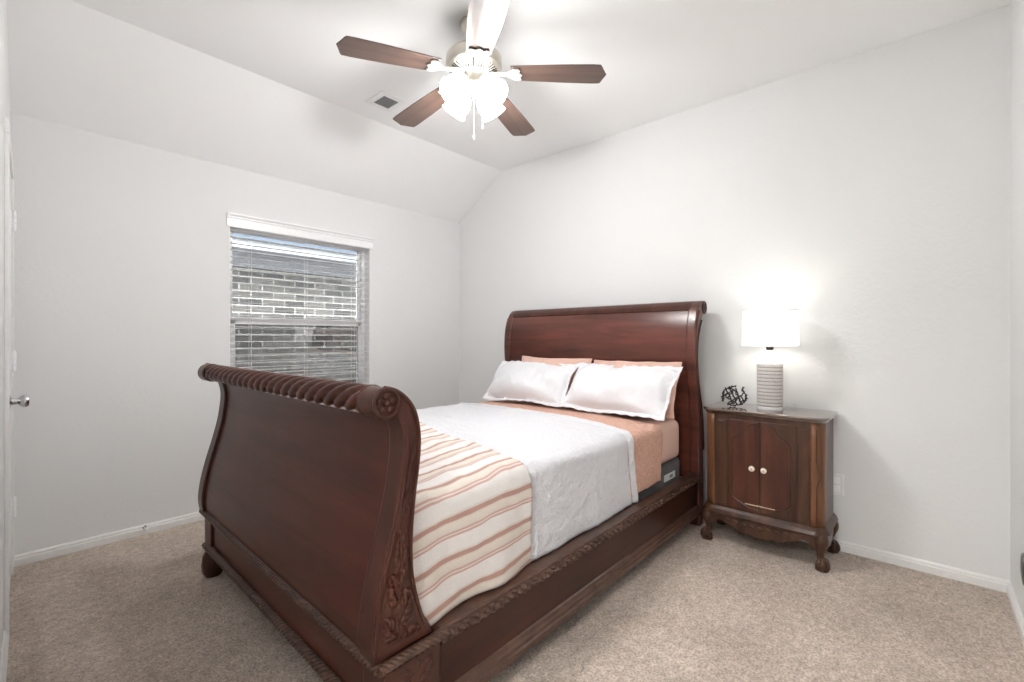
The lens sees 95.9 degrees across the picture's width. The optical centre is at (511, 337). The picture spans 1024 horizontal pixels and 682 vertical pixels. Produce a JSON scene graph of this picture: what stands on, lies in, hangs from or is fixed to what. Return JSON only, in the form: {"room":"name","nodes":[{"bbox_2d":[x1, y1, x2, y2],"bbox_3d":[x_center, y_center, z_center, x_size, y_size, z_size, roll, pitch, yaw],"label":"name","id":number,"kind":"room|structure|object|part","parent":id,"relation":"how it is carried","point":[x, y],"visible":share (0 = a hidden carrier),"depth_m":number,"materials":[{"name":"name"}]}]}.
{"room":"bedroom","nodes":[
{"label":"bedroom","id":0,"kind":"room"},
{"bbox_2d":[0,0,9,665],"bbox_3d":[-1.291,-0.190,1.048,3.942,2.820,0.130,0,0,44],"label":"wall","id":1,"kind":"structure","parent":0,"point":[4,56],"depth_m":1.76,"materials":[{"name":"paint"}]},
{"bbox_2d":[0,630,8,681],"bbox_3d":[-1.298,1.191,1.154,1.976,0.058,0.014,0,0,44],"label":"baseboard","id":2,"kind":"structure","parent":1,"relation":"attached to","point":[5,645],"depth_m":1.69,"materials":[{"name":"white paint"}]},
{"bbox_2d":[4,117,29,637],"bbox_3d":[-2.305,0.170,2.141,0.834,2.100,0.076,0,0,42],"label":"door","id":3,"kind":"structure","parent":1,"relation":"in","point":[9,212],"depth_m":1.84,"materials":[{"name":"white paint"}]},
{"bbox_3d":[-2.315,0.170,2.129,0.835,2.100,0.015,0,0,44],"label":"casing","id":4,"kind":"part","parent":3,"relation":"part of","materials":[{"name":"white paint"}]},
{"bbox_3d":[-2.082,0.267,1.948,0.064,0.064,0.067,0,0,42],"label":"knob","id":5,"kind":"part","parent":3,"relation":"part of","materials":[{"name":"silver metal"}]},
{"bbox_2d":[10,112,458,554],"bbox_3d":[-1.751,0.010,3.599,0.150,2.620,3.438,0,0,42],"label":"wall","id":6,"kind":"structure","parent":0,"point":[121,247],"depth_m":2.85,"materials":[{"name":"paint"}]},
{"bbox_2d":[14,511,204,566],"bbox_3d":[-1.609,1.191,3.635,0.014,0.058,3.168,0,0,42],"label":"baseboard","id":7,"kind":"structure","parent":6,"relation":"attached to","point":[66,548],"depth_m":2.72,"materials":[{"name":"white paint"}]},
{"bbox_2d":[229,226,369,383],"bbox_3d":[-1.656,-0.104,3.683,0.180,1.452,1.160,0,0,42],"label":"window","id":8,"kind":"structure","parent":6,"relation":"attached to","point":[363,326],"depth_m":4.05,"materials":[{"name":"white plastic"}]},
{"bbox_3d":[-1.708,-0.455,3.729,0.024,0.670,1.030,0,0,42],"label":"sash","id":9,"kind":"part","parent":8,"relation":"part of","materials":[{"name":"white plastic"}]},
{"bbox_3d":[-1.687,0.204,3.711,0.026,0.712,1.030,0,0,42],"label":"sash","id":10,"kind":"part","parent":8,"relation":"part of","materials":[{"name":"white plastic"}]},
{"bbox_2d":[227,212,373,383],"bbox_3d":[-1.619,-0.142,3.652,0.095,1.460,1.137,0,0,42],"label":"window blind","id":11,"kind":"object","parent":6,"relation":"attached to","point":[239,222],"visible":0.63,"depth_m":3.55,"materials":[{"name":"white plastic"}]},
{"bbox_3d":[-1.906,-0.105,3.363,0.053,1.350,0.002,0,0,42],"label":"ladder cord","id":12,"kind":"part","parent":11,"relation":"part of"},
{"bbox_3d":[-1.366,-0.105,3.967,0.053,1.350,0.002,0,0,42],"label":"ladder cord","id":13,"kind":"part","parent":11,"relation":"part of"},
{"bbox_2d":[7,0,1010,222],"bbox_3d":[-0.298,-1.427,2.235,4.035,0.586,3.538,0,0,42],"label":"ceiling","id":14,"kind":"structure","parent":0,"point":[264,87],"depth_m":2.61,"materials":[{"name":"paint"}]},
{"bbox_2d":[365,90,406,112],"bbox_3d":[-0.850,-1.596,3.125,0.210,0.008,0.196,0,0,42],"label":"ceiling vent","id":15,"kind":"object","parent":14,"relation":"in","point":[383,100],"visible":1,"depth_m":3.12,"materials":[{"name":"white plastic"}]},
{"bbox_2d":[336,0,605,139],"bbox_3d":[-0.228,-1.294,2.391,1.224,0.612,1.259,0,0,42],"label":"ceiling fan","id":16,"kind":"object","parent":14,"relation":"hanging from","point":[473,64],"visible":1,"depth_m":2.27,"materials":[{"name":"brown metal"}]},
{"bbox_3d":[-0.569,-1.315,2.148,0.470,0.006,0.156,-6,4,-29],"label":"blade","id":17,"kind":"part","parent":16,"relation":"part of","materials":[{"name":"brown wood"}]},
{"bbox_3d":[-0.506,-1.315,2.647,0.470,0.006,0.156,-7,-4,43],"label":"blade","id":18,"kind":"part","parent":16,"relation":"part of","materials":[{"name":"brown wood"}]},
{"bbox_3d":[-0.273,-1.221,2.260,0.134,0.152,0.152,0,0,42],"label":"lamp shade","id":19,"kind":"part","parent":16,"relation":"part of","materials":[{"name":"white glass"}]},
{"bbox_3d":[-0.288,-1.221,2.433,0.152,0.152,0.134,0,0,42],"label":"lamp shade","id":20,"kind":"part","parent":16,"relation":"part of","materials":[{"name":"white glass"}]},
{"bbox_3d":[-0.147,-1.147,2.316,0.012,0.207,0.012,0,0,42],"label":"pull chain","id":21,"kind":"part","parent":16,"relation":"part of","materials":[{"name":"silver metal"}]},
{"bbox_3d":[-0.114,-1.315,1.933,0.156,0.006,0.470,1,5,-11],"label":"blade","id":22,"kind":"part","parent":16,"relation":"part of","materials":[{"name":"brown wood"}]},
{"bbox_3d":[-0.115,-1.221,2.448,0.134,0.152,0.152,0,0,42],"label":"lamp shade","id":23,"kind":"part","parent":16,"relation":"part of","materials":[{"name":"white glass"}]},
{"bbox_3d":[-0.100,-1.221,2.275,0.152,0.152,0.134,0,0,42],"label":"lamp shade","id":24,"kind":"part","parent":16,"relation":"part of","materials":[{"name":"white glass"}]},
{"bbox_3d":[-0.011,-1.315,2.741,0.156,0.006,0.470,-1,-5,25],"label":"blade","id":25,"kind":"part","parent":16,"relation":"part of","materials":[{"name":"brown wood"}]},
{"bbox_3d":[0.231,-1.315,2.300,0.470,0.006,0.156,5,0,7],"label":"blade","id":26,"kind":"part","parent":16,"relation":"part of","materials":[{"name":"brown wood"}]},
{"bbox_2d":[6,519,1023,681],"bbox_3d":[-0.476,1.280,1.623,4.685,0.120,4.988,0,0,42],"label":"floor","id":27,"kind":"structure","parent":0,"point":[732,606],"depth_m":1.97,"materials":[{"name":"beige carpet"}]},
{"bbox_2d":[198,300,706,681],"bbox_3d":[-0.144,0.486,2.698,1.797,1.467,2.519,0,0,42],"label":"sleigh bed","id":28,"kind":"object","parent":27,"relation":"on","point":[308,485],"visible":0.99,"depth_m":1.68,"materials":[{"name":"brown wood"}]},
{"bbox_3d":[-1.500,0.499,2.393,0.075,0.732,0.204,0,0,42],"label":"footboard post","id":29,"kind":"part","parent":28,"relation":"part of","materials":[{"name":"brown wood"}]},
{"bbox_3d":[-0.891,1.058,1.850,1.699,0.040,0.226,0,0,42],"label":"rope molding","id":30,"kind":"part","parent":28,"relation":"part of","materials":[{"name":"brown wood"}]},
{"bbox_3d":[-0.949,0.174,1.812,1.498,0.084,0.084,0,0,43],"label":"rolled rail","id":31,"kind":"part","parent":28,"relation":"part of","materials":[{"name":"brown wood"}]},
{"bbox_3d":[-0.928,0.550,1.836,1.530,0.630,0.135,0,0,43],"label":"footboard panel","id":32,"kind":"part","parent":28,"relation":"part of","materials":[{"name":"brown wood"}]},
{"bbox_3d":[-0.893,0.969,1.875,1.681,0.202,0.180,0,0,43],"label":"footboard","id":33,"kind":"part","parent":28,"relation":"part of","materials":[{"name":"brown wood"}]},
{"bbox_3d":[-0.897,0.877,1.846,1.694,0.031,0.240,0,0,42],"label":"rope molding","id":34,"kind":"part","parent":28,"relation":"part of","materials":[{"name":"brown wood"}]},
{"bbox_3d":[-0.328,0.499,1.311,0.075,0.732,0.204,0,0,42],"label":"footboard post","id":35,"kind":"part","parent":28,"relation":"part of","materials":[{"name":"brown wood"}]},
{"bbox_3d":[0.021,0.486,4.105,0.065,1.467,0.199,0,0,42],"label":"headboard post","id":36,"kind":"part","parent":28,"relation":"part of","materials":[{"name":"brown wood"}]},
{"bbox_2d":[416,403,637,561],"bbox_3d":[-0.357,0.674,2.471,1.571,0.395,1.584,0,0,42],"label":"quilt","id":37,"kind":"object","parent":28,"relation":"on","point":[579,469],"visible":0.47,"depth_m":2.20,"materials":[{"name":"fabric"}]},
{"bbox_2d":[413,421,531,625],"bbox_3d":[-0.572,0.662,2.225,1.617,0.418,0.972,0,0,42],"label":"striped throw","id":38,"kind":"object","parent":37,"relation":"on","point":[472,526],"visible":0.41,"depth_m":1.57,"materials":[{"name":"fabric"}]},
{"bbox_3d":[0.464,1.002,2.194,0.045,0.235,2.151,0,0,42],"label":"rail","id":39,"kind":"part","parent":28,"relation":"part of","materials":[{"name":"brown wood"}]},
{"bbox_2d":[460,457,679,603],"bbox_3d":[-0.140,0.874,2.715,1.481,0.212,2.065,0,0,42],"label":"box spring","id":40,"kind":"object","parent":28,"relation":"on","point":[670,469],"visible":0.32,"depth_m":2.81,"materials":[{"name":"grey fabric"}]},
{"bbox_2d":[502,400,678,463],"bbox_3d":[-0.173,0.644,2.682,1.500,0.248,2.100,0,0,42],"label":"mattress","id":41,"kind":"object","parent":40,"relation":"on","point":[669,427],"visible":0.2,"depth_m":2.88,"materials":[{"name":"pink fabric"}]},
{"bbox_2d":[522,356,591,395],"bbox_3d":[0.296,0.323,3.562,0.662,0.356,0.199,0,0,42],"label":"pillow","id":42,"kind":"object","parent":41,"relation":"on","point":[550,361],"visible":0.19,"depth_m":3.51,"materials":[{"name":"fabric"}]},
{"bbox_2d":[479,401,661,496],"bbox_3d":[0.171,0.668,3.065,0.607,0.348,1.585,0,0,-42],"label":"sheet","id":43,"kind":"object","parent":41,"relation":"on","point":[647,437],"visible":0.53,"depth_m":2.67,"materials":[{"name":"pink fabric"}]},
{"bbox_2d":[483,361,578,406],"bbox_3d":[0.130,0.337,3.538,0.767,0.305,0.283,0,0,42],"label":"pillow","id":44,"kind":"object","parent":43,"relation":"on","point":[545,384],"visible":1,"depth_m":3.42,"materials":[{"name":"fabric"}]},
{"bbox_2d":[558,362,682,420],"bbox_3d":[0.687,0.332,3.030,0.790,0.315,0.291,0,0,42],"label":"pillow","id":45,"kind":"object","parent":43,"relation":"on","point":[643,391],"visible":1,"depth_m":2.90,"materials":[{"name":"fabric"}]},
{"bbox_2d":[594,360,681,418],"bbox_3d":[0.795,0.326,3.111,0.672,0.351,0.199,0,0,42],"label":"pillow","id":46,"kind":"object","parent":41,"relation":"on","point":[669,413],"visible":0.14,"depth_m":2.98,"materials":[{"name":"fabric"}]},
{"bbox_3d":[0.495,1.101,2.179,0.020,0.062,2.130,0,0,42],"label":"rail molding","id":47,"kind":"part","parent":28,"relation":"part of","materials":[{"name":"brown wood"}]},
{"bbox_3d":[0.588,0.363,3.535,1.552,1.114,0.110,0,0,43],"label":"headboard panel","id":48,"kind":"part","parent":28,"relation":"part of","materials":[{"name":"brown wood"}]},
{"bbox_3d":[0.627,-0.181,3.579,1.573,0.131,0.149,0,0,43],"label":"crest rail","id":49,"kind":"part","parent":28,"relation":"part of","materials":[{"name":"brown wood"}]},
{"bbox_3d":[1.201,0.486,3.016,0.065,1.467,0.199,0,0,42],"label":"headboard post","id":50,"kind":"part","parent":28,"relation":"part of","materials":[{"name":"brown wood"}]},
{"bbox_2d":[700,401,839,572],"bbox_3d":[1.503,0.820,2.727,0.682,0.800,0.395,0,0,42],"label":"nightstand","id":51,"kind":"object","parent":27,"relation":"on","point":[770,473],"visible":1,"depth_m":2.57,"materials":[{"name":"brown wood"}]},
{"bbox_3d":[1.196,1.102,2.820,0.072,0.139,0.072,0,0,42],"label":"leg","id":52,"kind":"part","parent":51,"relation":"part of","materials":[{"name":"brown wood"}]},
{"bbox_3d":[1.247,0.733,2.752,0.072,0.510,0.007,0,0,42],"label":"panel","id":53,"kind":"part","parent":51,"relation":"part of","materials":[{"name":"brown wood"}]},
{"bbox_3d":[1.245,0.735,2.749,0.063,0.512,0.006,0,0,42],"label":"panel molding","id":54,"kind":"part","parent":51,"relation":"part of","materials":[{"name":"brown wood"}]},
{"bbox_2d":[721,385,747,406],"bbox_3d":[1.365,0.354,2.832,0.157,0.130,0.125,0,0,42],"label":"ornament","id":55,"kind":"object","parent":51,"relation":"on","point":[729,387],"visible":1,"depth_m":2.81,"materials":[{"name":"metal"}]},
{"bbox_3d":[1.340,0.734,2.667,0.164,0.517,0.012,0,0,42],"label":"door","id":56,"kind":"part","parent":51,"relation":"part of","materials":[{"name":"red wood"}]},
{"bbox_3d":[1.336,0.731,2.662,0.144,0.502,0.010,0,0,42],"label":"panel molding","id":57,"kind":"part","parent":51,"relation":"part of","materials":[{"name":"brown wood"}]},
{"bbox_3d":[1.338,0.731,2.660,0.138,0.492,0.004,0,0,42],"label":"raised panel","id":58,"kind":"part","parent":51,"relation":"part of","materials":[{"name":"red wood"}]},
{"bbox_2d":[742,309,798,410],"bbox_3d":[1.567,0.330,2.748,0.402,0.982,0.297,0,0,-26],"label":"table lamp","id":59,"kind":"object","parent":51,"relation":"on","point":[768,328],"visible":0.99,"depth_m":2.66,"materials":[{"name":"white ceramic"}]},
{"bbox_3d":[1.520,-0.056,2.724,0.294,0.208,0.294,0,0,42],"label":"lamp shade","id":60,"kind":"part","parent":59,"relation":"part of","materials":[{"name":"white fabric"}]},
{"bbox_3d":[1.507,1.026,2.732,0.654,0.047,0.357,0,0,42],"label":"molding","id":61,"kind":"part","parent":51,"relation":"part of","materials":[{"name":"brown wood"}]},
{"bbox_3d":[1.458,0.731,2.553,0.139,0.492,0.004,0,0,42],"label":"raised panel","id":62,"kind":"part","parent":51,"relation":"part of","materials":[{"name":"red wood"}]},
{"bbox_3d":[1.460,0.731,2.551,0.145,0.502,0.010,0,0,42],"label":"panel molding","id":63,"kind":"part","parent":51,"relation":"part of","materials":[{"name":"brown wood"}]},
{"bbox_3d":[1.464,0.734,2.556,0.164,0.517,0.012,0,0,42],"label":"door","id":64,"kind":"part","parent":51,"relation":"part of","materials":[{"name":"brown wood"}]},
{"bbox_3d":[1.558,0.733,2.474,0.066,0.510,0.007,0,0,42],"label":"panel","id":65,"kind":"part","parent":51,"relation":"part of","materials":[{"name":"brown wood"}]},
{"bbox_3d":[1.556,0.735,2.472,0.057,0.512,0.006,0,0,42],"label":"panel molding","id":66,"kind":"part","parent":51,"relation":"part of","materials":[{"name":"brown wood"}]},
{"bbox_3d":[1.629,1.102,2.433,0.072,0.139,0.072,0,0,42],"label":"leg","id":67,"kind":"part","parent":51,"relation":"part of","materials":[{"name":"brown wood"}]},
{"bbox_3d":[1.828,1.102,2.646,0.073,0.139,0.069,0,0,42],"label":"leg","id":68,"kind":"part","parent":51,"relation":"part of","materials":[{"name":"brown wood"}]},
{"bbox_2d":[459,4,1009,580],"bbox_3d":[0.960,-0.190,3.577,4.225,3.020,0.140,0,0,42],"label":"wall","id":69,"kind":"structure","parent":0,"point":[865,195],"depth_m":2.64,"materials":[{"name":"paint"}]},
{"bbox_2d":[833,473,843,495],"bbox_3d":[1.870,0.844,2.664,0.072,0.122,0.010,0,0,42],"label":"wall outlet","id":70,"kind":"object","parent":69,"relation":"attached to","point":[838,479],"visible":0.61,"depth_m":2.65,"materials":[{"name":"white plastic"}]},
{"bbox_2d":[833,477,839,491],"bbox_3d":[1.868,0.844,2.662,0.034,0.082,0.004,0,0,42],"label":"socket","id":71,"kind":"object","parent":70,"relation":"attached to","point":[836,480],"depth_m":2.66,"materials":[{"name":"white plastic"}]},
{"bbox_2d":[799,539,1009,592],"bbox_3d":[0.913,1.191,3.516,3.935,0.058,0.014,0,0,42],"label":"baseboard","id":72,"kind":"structure","parent":69,"relation":"attached to","point":[994,583],"depth_m":2.40,"materials":[{"name":"white paint"}]},
{"bbox_2d":[1010,0,1023,617],"bbox_3d":[0.827,-0.190,0.360,0.140,3.020,4.838,0,0,42],"label":"wall","id":73,"kind":"structure","parent":0,"point":[1016,6],"depth_m":2.06,"materials":[{"name":"paint"}]},
{"bbox_2d":[1006,582,1023,645],"bbox_3d":[1.364,1.191,1.077,0.014,0.058,3.024,0,0,42],"label":"baseboard","id":74,"kind":"structure","parent":73,"relation":"attached to","point":[1017,613],"depth_m":2.01,"materials":[{"name":"white paint"}]},
{"bbox_2d":[1020,552,1023,584],"bbox_3d":[0.480,0.193,0.316,0.105,2.025,0.820,0,0,42],"label":"door","id":75,"kind":"structure","parent":73,"relation":"in","point":[1022,554],"depth_m":0.61,"materials":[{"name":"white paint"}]},
{"label":"outside","id":76,"kind":"structure","parent":0,"visible":0},
{"bbox_3d":[-1.837,1.595,4.991,1.812,0.150,13.000,0,0,42],"label":"ground","id":77,"kind":"structure","parent":76,"visible":0},
{"bbox_2d":[232,236,356,382],"bbox_3d":[-2.887,0.090,6.933,3.360,2.860,11.500,0,0,42],"label":"house","id":78,"kind":"structure","parent":77,"relation":"on","point":[304,346],"depth_m":5.33,"materials":[{"name":"grey brick"}]}
]}

